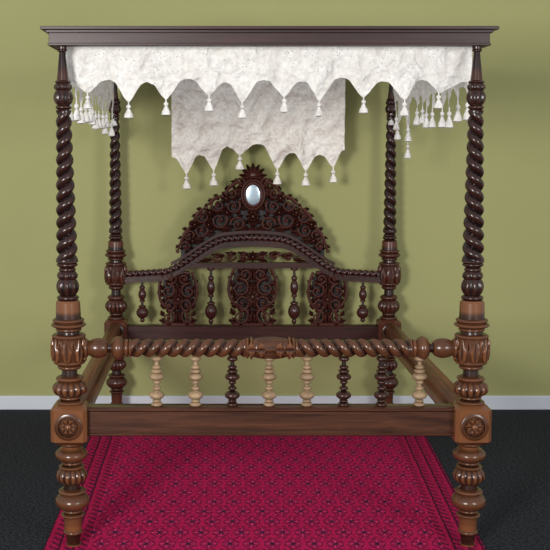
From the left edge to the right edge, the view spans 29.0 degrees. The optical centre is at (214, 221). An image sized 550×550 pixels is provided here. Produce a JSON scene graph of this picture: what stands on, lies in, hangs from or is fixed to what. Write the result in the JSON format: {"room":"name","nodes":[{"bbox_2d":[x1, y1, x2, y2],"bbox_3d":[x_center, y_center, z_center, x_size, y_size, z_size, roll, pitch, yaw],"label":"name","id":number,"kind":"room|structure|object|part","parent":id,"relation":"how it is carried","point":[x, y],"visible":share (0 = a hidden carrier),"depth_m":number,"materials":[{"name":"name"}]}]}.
{"room":"bedroom","nodes":[
{"label":"bedroom","id":0,"kind":"room"},
{"bbox_2d":[0,0,549,395],"bbox_3d":[0.220,-0.459,6.384,8.000,3.200,0.120,0,5,0],"label":"wall","id":1,"kind":"structure","parent":0,"point":[430,188],"depth_m":6.35,"materials":[{"name":"green paint"}]},
{"bbox_2d":[0,396,549,409],"bbox_3d":[0.220,1.099,6.437,8.000,0.085,0.018,0,5,0],"label":"baseboard","id":2,"kind":"structure","parent":1,"relation":"attached to","point":[6,402],"depth_m":6.43,"materials":[{"name":"white paint"}]},
{"bbox_2d":[0,410,549,549],"bbox_3d":[0.220,1.506,2.441,8.000,0.100,8.290,0,5,0],"label":"floor","id":3,"kind":"structure","parent":0,"point":[515,515],"depth_m":5.12,"materials":[{"name":"grey carpet"}]},
{"bbox_2d":[43,436,485,549],"bbox_3d":[0.253,1.247,5.058,1.875,0.006,2.650,0,5,0],"label":"rug","id":4,"kind":"object","parent":3,"relation":"on","point":[144,492],"visible":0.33,"depth_m":4.86,"materials":[{"name":"pink carpet"}]},
{"bbox_2d":[40,26,498,546],"bbox_3d":[0.213,0.198,5.193,1.761,2.063,2.169,0,5,0],"label":"bed","id":5,"kind":"object","parent":4,"relation":"on","point":[250,214],"visible":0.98,"depth_m":4.22,"materials":[{"name":"brown wood"}]},
{"bbox_3d":[-0.579,0.307,4.201,0.150,2.001,0.175,0,5,0],"label":"foot post","id":6,"kind":"part","parent":5,"relation":"part of","materials":[{"name":"brown wood"}]},
{"bbox_3d":[-0.569,0.713,5.242,0.078,0.100,1.900,0,5,0],"label":"rail","id":7,"kind":"part","parent":5,"relation":"part of","materials":[{"name":"brown wood"}]},
{"bbox_3d":[-0.580,0.147,6.195,0.136,1.986,0.162,0,5,0],"label":"head post","id":8,"kind":"part","parent":5,"relation":"part of","materials":[{"name":"brown wood"}]},
{"bbox_3d":[-0.216,0.454,6.209,0.247,0.327,0.064,0,5,0],"label":"headboard panel","id":9,"kind":"part","parent":5,"relation":"part of","materials":[{"name":"brown wood"}]},
{"bbox_3d":[0.220,0.650,6.240,1.500,0.083,0.060,0,5,0],"label":"head rail","id":10,"kind":"part","parent":5,"relation":"part of","materials":[{"name":"brown wood"}]},
{"bbox_3d":[0.220,0.444,6.207,0.305,0.368,0.065,0,5,0],"label":"headboard panel","id":11,"kind":"part","parent":5,"relation":"part of","materials":[{"name":"brown wood"}]},
{"bbox_2d":[246,185,259,204],"bbox_3d":[0.220,-0.154,6.137,0.091,0.128,0.012,0,5,0],"label":"oval mirror","id":12,"kind":"object","parent":5,"relation":"attached to","point":[252,191],"depth_m":6.13,"materials":[{"name":"silver glass"}]},
{"bbox_2d":[171,73,344,188],"bbox_3d":[0.246,-0.518,6.054,0.989,0.666,0.102,0,5,0],"label":"valance","id":13,"kind":"object","parent":5,"relation":"attached to","point":[200,125],"visible":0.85,"depth_m":6.04,"materials":[{"name":"beige fabric"}]},
{"bbox_2d":[66,47,471,158],"bbox_3d":[0.220,-0.537,5.151,1.665,0.486,1.991,0,5,0],"label":"valance","id":14,"kind":"object","parent":5,"relation":"attached to","point":[450,68],"visible":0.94,"depth_m":4.21,"materials":[{"name":"white fabric"}]},
{"bbox_3d":[0.209,-0.795,5.123,1.754,0.072,2.148,0,5,0],"label":"canopy frame","id":15,"kind":"part","parent":5,"relation":"part of","materials":[{"name":"brown wood"}]},
{"bbox_3d":[0.220,0.504,4.220,1.485,0.095,0.100,0,5,0],"label":"foot twist rail","id":16,"kind":"part","parent":5,"relation":"part of","materials":[{"name":"brown wood"}]},
{"bbox_3d":[0.220,0.793,4.245,1.500,0.116,0.072,0,5,0],"label":"foot rail","id":17,"kind":"part","parent":5,"relation":"part of","materials":[{"name":"brown wood"}]},
{"bbox_3d":[0.656,0.454,6.209,0.247,0.327,0.064,0,5,0],"label":"headboard panel","id":18,"kind":"part","parent":5,"relation":"part of","materials":[{"name":"brown wood"}]},
{"bbox_3d":[1.020,0.147,6.195,0.136,1.986,0.162,0,5,0],"label":"head post","id":19,"kind":"part","parent":5,"relation":"part of","materials":[{"name":"brown wood"}]},
{"bbox_3d":[1.009,0.713,5.242,0.078,0.100,1.900,0,5,0],"label":"rail","id":20,"kind":"part","parent":5,"relation":"part of","materials":[{"name":"brown wood"}]},
{"bbox_3d":[1.020,0.307,4.201,0.146,2.001,0.175,0,5,0],"label":"foot post","id":21,"kind":"part","parent":5,"relation":"part of","materials":[{"name":"brown wood"}]}
]}

